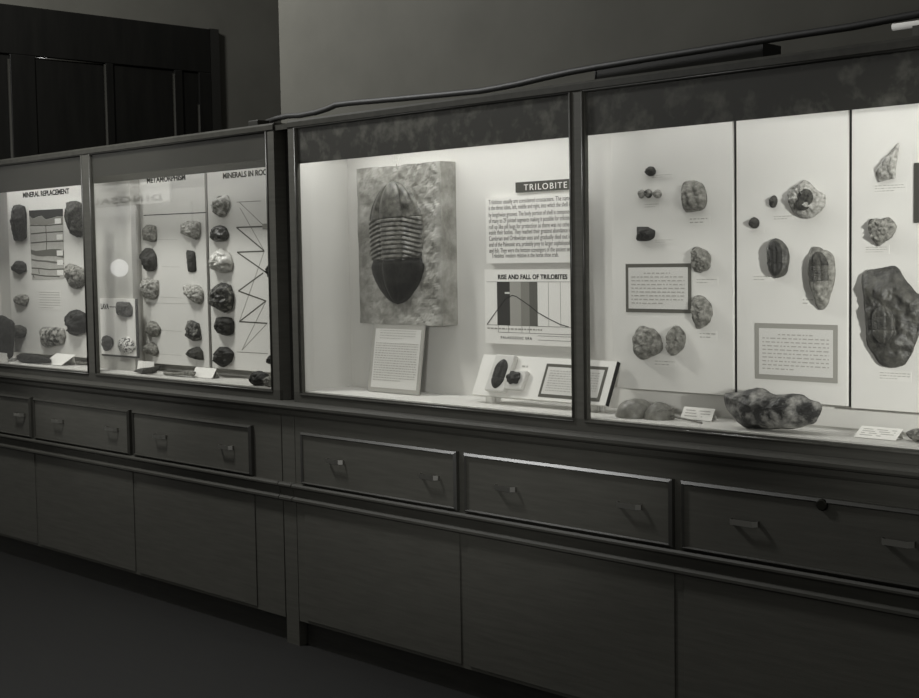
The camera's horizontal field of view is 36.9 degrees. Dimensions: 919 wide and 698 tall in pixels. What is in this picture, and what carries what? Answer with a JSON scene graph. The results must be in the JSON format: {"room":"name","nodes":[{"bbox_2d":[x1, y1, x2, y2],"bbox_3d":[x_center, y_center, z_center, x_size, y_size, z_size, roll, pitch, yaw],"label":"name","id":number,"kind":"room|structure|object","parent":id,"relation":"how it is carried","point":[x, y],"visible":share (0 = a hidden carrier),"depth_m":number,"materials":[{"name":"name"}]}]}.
{"room":"museum","nodes":[
{"label":"museum","id":0,"kind":"room"},
{"bbox_2d":[0,0,280,129],"bbox_3d":[-1.404,-1.024,8.992,4.200,3.900,0.250,-5,5,-44],"label":"wall","id":1,"kind":"structure","parent":0,"point":[249,51],"depth_m":8.75,"materials":[{"name":"grey paint"}]},
{"bbox_2d":[0,3,221,159],"bbox_3d":[-2.123,-0.474,8.089,1.750,2.945,0.070,-5,5,-44],"label":"door","id":2,"kind":"structure","parent":1,"relation":"in","point":[69,80],"depth_m":8.02,"materials":[{"name":"brown wood"}]},
{"bbox_2d":[0,551,479,697],"bbox_3d":[-0.983,1.297,3.738,11.200,0.050,17.000,-5,5,-44],"label":"floor","id":3,"kind":"structure","parent":0,"point":[63,634],"depth_m":5.28,"materials":[{"name":"grey"}]},
{"bbox_2d":[0,123,290,637],"bbox_3d":[-1.591,0.080,6.515,0.421,2.030,2.908,-5,5,-44],"label":"display cabinet","id":4,"kind":"object","parent":3,"relation":"on","point":[159,486],"visible":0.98,"depth_m":6.04,"materials":[{"name":"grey wood"}]},
{"bbox_2d":[0,353,9,361],"bbox_3d":[-2.396,0.041,7.164,0.020,0.047,0.208,-5,5,-44],"label":"label card","id":5,"kind":"object","parent":4,"relation":"on","point":[3,356],"visible":1,"depth_m":7.11,"materials":[{"name":"white paper"}]},
{"bbox_2d":[0,315,14,358],"bbox_3d":[-2.413,-0.059,7.233,0.083,0.239,0.314,-5,5,-44],"label":"boulder","id":6,"kind":"object","parent":4,"relation":"on","point":[7,326],"visible":0.96,"depth_m":7.13,"materials":[{"name":"black stone"}]},
{"bbox_2d":[16,354,51,362],"bbox_3d":[-2.160,0.050,6.981,0.050,0.046,0.377,-5,5,-44],"label":"flat rock","id":7,"kind":"object","parent":4,"relation":"on","point":[26,358],"visible":1,"depth_m":6.96,"materials":[{"name":"black stone"}]},
{"bbox_2d":[7,185,86,357],"bbox_3d":[-2.046,-0.435,7.016,0.082,0.933,0.910,-5,5,-44],"label":"display board","id":8,"kind":"object","parent":4,"relation":"attached to","point":[48,247],"visible":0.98,"depth_m":7.03,"materials":[{"name":"white"}]},
{"bbox_2d":[10,204,26,240],"bbox_3d":[-2.312,-0.658,7.178,0.049,0.192,0.143,-5,5,-44],"label":"specimen","id":9,"kind":"object","parent":8,"relation":"attached to","point":[18,221],"visible":1,"depth_m":7.15,"materials":[{"name":"black stone"}]},
{"bbox_2d":[11,261,26,273],"bbox_3d":[-2.322,-0.427,7.217,0.036,0.073,0.156,-5,5,-44],"label":"specimen","id":10,"kind":"object","parent":8,"relation":"attached to","point":[19,267],"visible":1,"depth_m":7.19,"materials":[{"name":"black stone"}]},
{"bbox_2d":[13,294,28,305],"bbox_3d":[-2.312,-0.257,7.223,0.034,0.063,0.163,-5,5,-44],"label":"specimen","id":11,"kind":"object","parent":8,"relation":"attached to","point":[21,299],"visible":1,"depth_m":7.20,"materials":[{"name":"grey stone"}]},
{"bbox_2d":[15,325,26,337],"bbox_3d":[-2.334,-0.091,7.250,0.047,0.072,0.143,-5,5,-44],"label":"specimen","id":12,"kind":"object","parent":8,"relation":"attached to","point":[20,331],"visible":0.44,"depth_m":7.22,"materials":[{"name":"stone"}]},
{"bbox_2d":[39,327,65,346],"bbox_3d":[-2.086,-0.058,6.996,0.051,0.108,0.263,-5,5,-44],"label":"specimen","id":13,"kind":"object","parent":8,"relation":"attached to","point":[49,336],"visible":1,"depth_m":6.96,"materials":[{"name":"stone"}]},
{"bbox_2d":[64,201,82,236],"bbox_3d":[-1.902,-0.638,6.756,0.056,0.180,0.175,-5,5,-44],"label":"specimen","id":14,"kind":"object","parent":8,"relation":"attached to","point":[73,210],"visible":0.91,"depth_m":6.72,"materials":[{"name":"stone"}]},
{"bbox_2d":[64,263,83,288],"bbox_3d":[-1.917,-0.360,6.791,0.059,0.127,0.192,-5,5,-44],"label":"specimen","id":15,"kind":"object","parent":8,"relation":"attached to","point":[74,274],"visible":0.98,"depth_m":6.78,"materials":[{"name":"grey stone"}]},
{"bbox_2d":[64,309,85,335],"bbox_3d":[-1.920,-0.130,6.809,0.066,0.132,0.206,-5,5,-44],"label":"specimen","id":16,"kind":"object","parent":8,"relation":"attached to","point":[75,320],"visible":1,"depth_m":6.77,"materials":[{"name":"black stone"}]},
{"bbox_2d":[43,353,74,365],"bbox_3d":[-1.989,0.052,6.856,0.066,0.054,0.247,-5,5,-44],"label":"label card","id":17,"kind":"object","parent":4,"relation":"on","point":[57,359],"visible":1,"depth_m":6.84,"materials":[{"name":"white paper"}]},
{"bbox_2d":[75,361,86,364],"bbox_3d":[-1.877,0.069,6.835,0.026,0.018,0.131,-5,5,-44],"label":"chip","id":18,"kind":"object","parent":4,"relation":"on","point":[78,362],"visible":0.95,"depth_m":6.83,"materials":[{"name":"grey stone"}]},
{"bbox_2d":[94,179,159,370],"bbox_3d":[-1.596,-0.399,6.525,0.130,0.985,0.380,-5,5,-44],"label":"display panel","id":19,"kind":"object","parent":4,"relation":"on","point":[117,204],"visible":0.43,"depth_m":6.42,"materials":[{"name":"glass"}]},
{"bbox_2d":[100,298,139,357],"bbox_3d":[-1.594,-0.099,6.445,0.012,0.274,0.322,-5,5,-44],"label":"card","id":20,"kind":"object","parent":19,"relation":"attached to","point":[113,325],"visible":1,"depth_m":6.45,"materials":[{"name":"white paper"}]},
{"bbox_2d":[101,335,113,350],"bbox_3d":[-1.670,-0.026,6.500,0.029,0.076,0.095,-5,5,-44],"label":"specimen","id":21,"kind":"object","parent":20,"relation":"attached to","point":[107,343],"visible":1,"depth_m":6.49,"materials":[{"name":"black stone"}]},
{"bbox_2d":[116,301,132,316],"bbox_3d":[-1.564,-0.183,6.379,0.029,0.074,0.145,-5,5,-44],"label":"specimen","id":22,"kind":"object","parent":20,"relation":"attached to","point":[125,309],"visible":1,"depth_m":6.36},
{"bbox_2d":[117,337,135,353],"bbox_3d":[-1.553,-0.017,6.382,0.028,0.080,0.150,-5,5,-44],"label":"specimen","id":23,"kind":"object","parent":20,"relation":"attached to","point":[126,345],"visible":1,"depth_m":6.36,"materials":[{"name":"stone"}]},
{"bbox_2d":[137,360,156,372],"bbox_3d":[-1.425,0.081,6.273,0.028,0.053,0.140,-5,5,-44],"label":"label card","id":24,"kind":"object","parent":4,"relation":"on","point":[141,364],"visible":0.68,"depth_m":6.27,"materials":[{"name":"white paper"}]},
{"bbox_2d":[134,365,160,373],"bbox_3d":[-1.403,0.091,6.178,0.028,0.046,0.233,-5,5,-44],"label":"flat rock","id":25,"kind":"object","parent":4,"relation":"on","point":[150,370],"visible":1,"depth_m":6.15,"materials":[{"name":"stone"}]},
{"bbox_2d":[139,173,211,367],"bbox_3d":[-1.258,-0.395,6.214,0.080,0.933,0.535,-5,5,-44],"label":"display board","id":26,"kind":"object","parent":4,"relation":"attached to","point":[166,203],"visible":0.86,"depth_m":6.18,"materials":[{"name":"white paint"}]},
{"bbox_2d":[139,248,156,270],"bbox_3d":[-1.438,-0.409,6.307,0.048,0.109,0.124,-5,5,-44],"label":"specimen","id":27,"kind":"object","parent":26,"relation":"attached to","point":[148,257],"visible":1,"depth_m":6.29,"materials":[{"name":"black stone"}]},
{"bbox_2d":[139,278,158,298],"bbox_3d":[-1.437,-0.277,6.319,0.043,0.101,0.148,-5,5,-44],"label":"specimen","id":28,"kind":"object","parent":26,"relation":"attached to","point":[149,288],"visible":1,"depth_m":6.29,"materials":[{"name":"stone"}]},
{"bbox_2d":[142,225,156,241],"bbox_3d":[-1.428,-0.529,6.295,0.035,0.080,0.110,-5,5,-44],"label":"specimen","id":29,"kind":"object","parent":26,"relation":"attached to","point":[149,232],"visible":1,"depth_m":6.27,"materials":[{"name":"grey stone"}]},
{"bbox_2d":[143,342,158,355],"bbox_3d":[-1.434,0.001,6.335,0.048,0.064,0.112,-5,5,-44],"label":"specimen","id":30,"kind":"object","parent":26,"relation":"attached to","point":[151,348],"visible":1,"depth_m":6.32,"materials":[{"name":"grey stone"}]},
{"bbox_2d":[145,321,160,336],"bbox_3d":[-1.420,-0.092,6.319,0.040,0.076,0.119,-5,5,-44],"label":"specimen","id":31,"kind":"object","parent":26,"relation":"attached to","point":[152,328],"visible":1,"depth_m":6.30,"materials":[{"name":"grey stone"}]},
{"bbox_2d":[180,221,200,239],"bbox_3d":[-1.197,-0.522,6.052,0.046,0.085,0.148,-5,5,-44],"label":"specimen","id":32,"kind":"object","parent":26,"relation":"attached to","point":[192,229],"visible":1,"depth_m":6.02,"materials":[{"name":"stone"}]},
{"bbox_2d":[186,250,195,271],"bbox_3d":[-1.189,-0.388,6.075,0.017,0.100,0.071,-5,5,-44],"label":"specimen","id":33,"kind":"object","parent":26,"relation":"attached to","point":[190,255],"visible":1,"depth_m":6.07,"materials":[{"name":"black stone"}]},
{"bbox_2d":[183,284,203,303],"bbox_3d":[-1.187,-0.241,6.067,0.043,0.090,0.148,-5,5,-44],"label":"specimen","id":34,"kind":"object","parent":26,"relation":"attached to","point":[193,292],"visible":1,"depth_m":6.04,"materials":[{"name":"stone"}]},
{"bbox_2d":[185,320,201,340],"bbox_3d":[-1.185,-0.081,6.084,0.034,0.092,0.113,-5,5,-44],"label":"specimen","id":35,"kind":"object","parent":26,"relation":"attached to","point":[193,331],"visible":1,"depth_m":6.07,"materials":[{"name":"stone"}]},
{"bbox_2d":[185,347,203,359],"bbox_3d":[-1.186,0.018,6.091,0.038,0.058,0.137,-5,5,-44],"label":"specimen","id":36,"kind":"object","parent":26,"relation":"attached to","point":[195,352],"visible":1,"depth_m":6.06,"materials":[{"name":"stone"}]},
{"bbox_2d":[163,370,195,375],"bbox_3d":[-1.229,0.105,6.037,0.032,0.032,0.259,-5,5,-44],"label":"thin slate","id":37,"kind":"object","parent":4,"relation":"on","point":[189,372],"visible":1,"depth_m":5.99,"materials":[{"name":"grey stone"}]},
{"bbox_2d":[192,367,218,378],"bbox_3d":[-1.100,0.102,5.957,0.046,0.042,0.165,-5,5,-44],"label":"label card","id":38,"kind":"object","parent":4,"relation":"on","point":[201,372],"visible":1,"depth_m":5.94,"materials":[{"name":"white paper"}]},
{"bbox_2d":[206,167,270,372],"bbox_3d":[-0.826,-0.373,5.773,0.082,0.933,0.713,-5,5,-44],"label":"display board","id":39,"kind":"object","parent":4,"relation":"attached to","point":[245,221],"visible":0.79,"depth_m":5.80,"materials":[{"name":"white"}]},
{"bbox_2d":[210,225,228,241],"bbox_3d":[-1.041,-0.495,5.896,0.044,0.070,0.129,-5,5,-44],"label":"specimen","id":40,"kind":"object","parent":39,"relation":"attached to","point":[220,233],"visible":1,"depth_m":5.87,"materials":[{"name":"black stone"}]},
{"bbox_2d":[208,248,232,272],"bbox_3d":[-1.034,-0.378,5.891,0.054,0.105,0.157,-5,5,-44],"label":"specimen","id":41,"kind":"object","parent":39,"relation":"attached to","point":[221,261],"visible":1,"depth_m":5.87},
{"bbox_2d":[211,195,230,216],"bbox_3d":[-1.032,-0.610,5.876,0.045,0.094,0.134,-5,5,-44],"label":"specimen","id":42,"kind":"object","parent":39,"relation":"attached to","point":[220,206],"visible":1,"depth_m":5.85,"materials":[{"name":"grey stone"}]},
{"bbox_2d":[208,282,234,312],"bbox_3d":[-1.038,-0.220,5.901,0.064,0.131,0.170,-5,5,-44],"label":"specimen","id":43,"kind":"object","parent":39,"relation":"attached to","point":[221,296],"visible":1,"depth_m":5.86},
{"bbox_2d":[213,347,233,366],"bbox_3d":[-1.030,0.035,5.922,0.053,0.090,0.137,-5,5,-44],"label":"specimen","id":44,"kind":"object","parent":39,"relation":"attached to","point":[223,356],"visible":1,"depth_m":5.90,"materials":[{"name":"black stone"}]},
{"bbox_2d":[214,317,233,335],"bbox_3d":[-1.022,-0.097,5.904,0.051,0.082,0.126,-5,5,-44],"label":"specimen","id":45,"kind":"object","parent":39,"relation":"attached to","point":[224,326],"visible":1,"depth_m":5.88,"materials":[{"name":"black stone"}]},
{"bbox_2d":[248,120,268,125],"bbox_3d":[-0.808,-0.902,5.541,0.060,0.034,0.065,-5,5,-44],"label":"block","id":46,"kind":"object","parent":4,"relation":"on","point":[253,122],"visible":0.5,"depth_m":5.52,"materials":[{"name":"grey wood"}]},
{"bbox_2d":[249,371,268,384],"bbox_3d":[-0.805,0.117,5.526,0.064,0.060,0.116,-5,5,-44],"label":"rock","id":47,"kind":"object","parent":4,"relation":"on","point":[256,378],"visible":0.85,"depth_m":5.50,"materials":[{"name":"black stone"}]},
{"bbox_2d":[263,376,270,386],"bbox_3d":[-0.755,0.129,5.466,0.050,0.044,0.052,0,4,7],"label":"rock","id":48,"kind":"object","parent":4,"relation":"on","point":[267,380],"visible":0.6,"depth_m":5.45,"materials":[{"name":"stone"}]},
{"bbox_2d":[274,124,307,645],"bbox_3d":[-0.574,0.141,5.420,0.334,2.020,0.087,-5,5,-44],"label":"post","id":49,"kind":"object","parent":3,"relation":"on","point":[297,630],"visible":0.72,"depth_m":5.36,"materials":[{"name":"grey wood"}]},
{"bbox_2d":[287,36,918,697],"bbox_3d":[0.499,0.187,4.386,0.421,2.030,2.898,-5,5,-44],"label":"display cabinet","id":50,"kind":"object","parent":3,"relation":"on","point":[449,537],"depth_m":4.38,"materials":[{"name":"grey wood"}]},
{"bbox_2d":[368,324,425,394],"bbox_3d":[-0.236,0.037,5.122,0.042,0.253,0.285,-5,5,-44],"label":"card","id":51,"kind":"object","parent":50,"relation":"on","point":[396,361],"visible":1,"depth_m":5.11,"materials":[{"name":"grey paper"}]},
{"bbox_2d":[356,156,457,325],"bbox_3d":[-0.219,-0.404,5.116,0.127,0.624,0.465,-5,5,-44],"label":"slab","id":52,"kind":"object","parent":50,"relation":"attached to","point":[407,232],"visible":1,"depth_m":5.04,"materials":[{"name":"stone"}]},
{"bbox_2d":[515,179,568,192],"bbox_3d":[0.289,-0.554,4.669,0.008,0.035,0.267,-5,5,-44],"label":"sign","id":53,"kind":"object","parent":50,"relation":"attached to","point":[561,184],"visible":0.99,"depth_m":4.67,"materials":[{"name":"grey paint"}]},
{"bbox_2d":[472,354,619,412],"bbox_3d":[0.278,0.112,4.573,0.074,0.163,0.598,-5,5,-44],"label":"stand","id":54,"kind":"object","parent":50,"relation":"on","point":[549,379],"visible":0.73,"depth_m":4.53,"materials":[{"name":"white"}]},
{"bbox_2d":[485,355,517,392],"bbox_3d":[0.142,0.084,4.687,0.072,0.126,0.097,-5,5,-44],"label":"block","id":55,"kind":"object","parent":54,"relation":"on","point":[502,365],"visible":1,"depth_m":4.67,"materials":[{"name":"white plastic"}]},
{"bbox_2d":[505,370,529,390],"bbox_3d":[0.189,0.106,4.629,0.048,0.068,0.091,-5,5,-44],"label":"block","id":56,"kind":"object","parent":54,"relation":"on","point":[516,379],"visible":1,"depth_m":4.61,"materials":[{"name":"white plastic"}]},
{"bbox_2d":[266,10,918,122],"bbox_3d":[0.269,-0.894,4.511,0.022,0.078,3.017,-5,5,-44],"label":"power cable","id":57,"kind":"object","parent":50,"relation":"on","point":[910,15],"visible":0.96,"depth_m":4.24,"materials":[{"name":"black rubber"}]},
{"bbox_2d":[616,398,702,423],"bbox_3d":[0.616,0.184,4.184,0.116,0.058,0.331,-5,5,-44],"label":"rock","id":58,"kind":"object","parent":50,"relation":"on","point":[635,408],"visible":1,"depth_m":4.20,"materials":[{"name":"grey stone"}]},
{"bbox_2d":[611,121,734,394],"bbox_3d":[0.671,-0.316,4.253,0.073,0.894,0.459,-5,5,-44],"label":"display board","id":59,"kind":"object","parent":50,"relation":"attached to","point":[655,283],"visible":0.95,"depth_m":4.22,"materials":[{"name":"white paper"}]},
{"bbox_2d":[637,190,643,198],"bbox_3d":[0.564,-0.483,4.288,0.017,0.028,0.024,-5,5,-44],"label":"fragment","id":60,"kind":"object","parent":59,"relation":"attached to","point":[640,193],"visible":1,"depth_m":4.28,"materials":[{"name":"stone"}]},
{"bbox_2d":[636,227,654,240],"bbox_3d":[0.571,-0.358,4.278,0.035,0.046,0.070,-5,5,-44],"label":"block","id":61,"kind":"object","parent":59,"relation":"attached to","point":[643,233],"visible":1,"depth_m":4.27,"materials":[{"name":"black stone"}]},
{"bbox_2d":[632,326,662,359],"bbox_3d":[0.573,-0.018,4.290,0.056,0.107,0.116,-5,5,-44],"label":"round fossil","id":62,"kind":"object","parent":59,"relation":"attached to","point":[647,342],"visible":1,"depth_m":4.28,"materials":[{"name":"grey stone"}]},
{"bbox_2d":[644,189,651,197],"bbox_3d":[0.582,-0.482,4.267,0.021,0.028,0.027,-5,5,-44],"label":"fragment","id":63,"kind":"object","parent":59,"relation":"attached to","point":[648,192],"visible":1,"depth_m":4.26,"materials":[{"name":"stone"}]},
{"bbox_2d":[644,166,655,175],"bbox_3d":[0.586,-0.550,4.254,0.026,0.031,0.036,-5,5,-44],"label":"fossil nodule","id":64,"kind":"object","parent":59,"relation":"attached to","point":[650,171],"visible":1,"depth_m":4.25,"materials":[{"name":"stone"}]},
{"bbox_2d":[652,189,661,197],"bbox_3d":[0.605,-0.478,4.242,0.023,0.028,0.030,-5,5,-44],"label":"fragment","id":65,"kind":"object","parent":59,"relation":"attached to","point":[657,193],"visible":1,"depth_m":4.24,"materials":[{"name":"stone"}]},
{"bbox_2d":[665,325,685,355],"bbox_3d":[0.652,-0.025,4.213,0.049,0.095,0.067,-5,5,-44],"label":"ridged fossil","id":66,"kind":"object","parent":59,"relation":"attached to","point":[675,337],"visible":1,"depth_m":4.21,"materials":[{"name":"grey stone"}]},
{"bbox_2d":[681,180,706,211],"bbox_3d":[0.694,-0.460,4.134,0.049,0.097,0.090,-5,5,-44],"label":"ribbed fossil","id":67,"kind":"object","parent":59,"relation":"attached to","point":[693,192],"visible":1,"depth_m":4.12,"materials":[{"name":"grey stone"}]},
{"bbox_2d":[690,247,710,272],"bbox_3d":[0.717,-0.268,4.130,0.045,0.079,0.067,-5,5,-44],"label":"rough fossil","id":68,"kind":"object","parent":59,"relation":"attached to","point":[700,257],"visible":1,"depth_m":4.12,"materials":[{"name":"grey stone"}]},
{"bbox_2d":[690,295,712,328],"bbox_3d":[0.722,-0.111,4.139,0.042,0.102,0.070,-5,5,-44],"label":"oval fossil","id":69,"kind":"object","parent":59,"relation":"attached to","point":[701,309],"visible":1,"depth_m":4.13,"materials":[{"name":"grey stone"}]},
{"bbox_2d":[595,43,780,78],"bbox_3d":[0.684,-0.857,4.197,0.094,0.072,0.626,-5,5,-44],"label":"trough","id":70,"kind":"object","parent":50,"relation":"on","point":[762,50],"visible":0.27,"depth_m":4.11,"materials":[{"name":"black metal"}]},
{"bbox_2d":[681,407,716,420],"bbox_3d":[0.724,0.196,4.154,0.046,0.035,0.120,-5,5,-44],"label":"label card","id":71,"kind":"object","parent":50,"relation":"on","point":[693,413],"visible":0.98,"depth_m":4.14,"materials":[{"name":"white paper"}]},
{"bbox_2d":[724,387,821,428],"bbox_3d":[0.875,0.170,3.866,0.105,0.119,0.321,-5,5,-44],"label":"boulder","id":72,"kind":"object","parent":50,"relation":"on","point":[755,408],"visible":1,"depth_m":3.83,"materials":[{"name":"grey stone"}]},
{"bbox_2d":[734,110,851,406],"bbox_3d":[0.967,-0.297,3.951,0.073,0.902,0.387,-5,5,-44],"label":"display board","id":73,"kind":"object","parent":50,"relation":"attached to","point":[784,344],"visible":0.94,"depth_m":3.92,"materials":[{"name":"white paint"}]},
{"bbox_2d":[748,217,759,227],"bbox_3d":[0.851,-0.367,3.996,0.028,0.033,0.032,-5,5,-44],"label":"fossil nodule","id":74,"kind":"object","parent":73,"relation":"attached to","point":[753,222],"visible":1,"depth_m":3.99,"materials":[{"name":"stone"}]},
{"bbox_2d":[769,195,777,207],"bbox_3d":[0.896,-0.423,3.948,0.025,0.036,0.024,-5,5,-44],"label":"fossil nodule","id":75,"kind":"object","parent":73,"relation":"attached to","point":[773,200],"visible":1,"depth_m":3.94,"materials":[{"name":"stone"}]},
{"bbox_2d":[766,238,789,277],"bbox_3d":[0.904,-0.260,3.939,0.045,0.115,0.071,-5,5,-44],"label":"oval trilobite","id":76,"kind":"object","parent":73,"relation":"attached to","point":[778,256],"visible":1,"depth_m":3.92,"materials":[{"name":"stone"}]},
{"bbox_2d":[787,180,825,217],"bbox_3d":[0.964,-0.421,3.861,0.050,0.109,0.120,-5,5,-44],"label":"rock","id":77,"kind":"object","parent":73,"relation":"attached to","point":[804,200],"visible":1,"depth_m":3.85,"materials":[{"name":"stone"}]},
{"bbox_2d":[807,247,835,309],"bbox_3d":[1.004,-0.198,3.844,0.041,0.178,0.085,-5,5,-44],"label":"long trilobite","id":78,"kind":"object","parent":73,"relation":"attached to","point":[821,270],"visible":1,"depth_m":3.83,"materials":[{"name":"grey stone"}]},
{"bbox_2d":[854,426,902,440],"bbox_3d":[1.122,0.224,3.674,0.051,0.029,0.124,-5,5,-44],"label":"label card","id":79,"kind":"object","parent":50,"relation":"on","point":[883,433],"visible":1,"depth_m":3.67,"materials":[{"name":"white paper"}]},
{"bbox_2d":[851,103,918,412],"bbox_3d":[1.295,-0.279,3.616,0.074,0.904,0.550,-5,5,-44],"label":"display board","id":80,"kind":"object","parent":50,"relation":"attached to","point":[876,131],"visible":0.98,"depth_m":3.72,"materials":[{"name":"white paint"}]},
{"bbox_2d":[868,217,896,245],"bbox_3d":[1.132,-0.316,3.706,0.037,0.078,0.083,-5,5,-44],"label":"heart fossil","id":81,"kind":"object","parent":80,"relation":"attached to","point":[881,231],"visible":1,"depth_m":3.70,"materials":[{"name":"grey stone"}]},
{"bbox_2d":[876,143,898,181],"bbox_3d":[1.143,-0.500,3.690,0.022,0.102,0.068,-5,5,-44],"label":"shard","id":82,"kind":"object","parent":80,"relation":"attached to","point":[886,170],"visible":1,"depth_m":3.68},
{"bbox_2d":[861,266,918,367],"bbox_3d":[1.152,-0.085,3.691,0.056,0.275,0.182,-5,5,-44],"label":"rock","id":83,"kind":"object","parent":80,"relation":"attached to","point":[891,304],"visible":1,"depth_m":3.68,"materials":[{"name":"grey stone"}]},
{"bbox_2d":[891,20,918,36],"bbox_3d":[1.290,-0.810,3.431,0.024,0.060,0.452,-5,5,-44],"label":"tube","id":84,"kind":"object","parent":50,"relation":"on","point":[914,25],"visible":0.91,"depth_m":3.55,"materials":[{"name":"white"}]},
{"bbox_2d":[906,428,918,441],"bbox_3d":[1.211,0.224,3.584,0.069,0.039,0.106,-5,5,-44],"label":"flat stone","id":85,"kind":"object","parent":50,"relation":"on","point":[913,434],"visible":1,"depth_m":3.58,"materials":[{"name":"grey stone"}]},
{"bbox_2d":[278,0,918,123],"bbox_3d":[2.457,-0.677,2.792,0.220,3.900,8.975,-5,5,-44],"label":"wall","id":86,"kind":"structure","parent":0,"point":[331,51],"depth_m":4.97,"materials":[{"name":"grey paint"}]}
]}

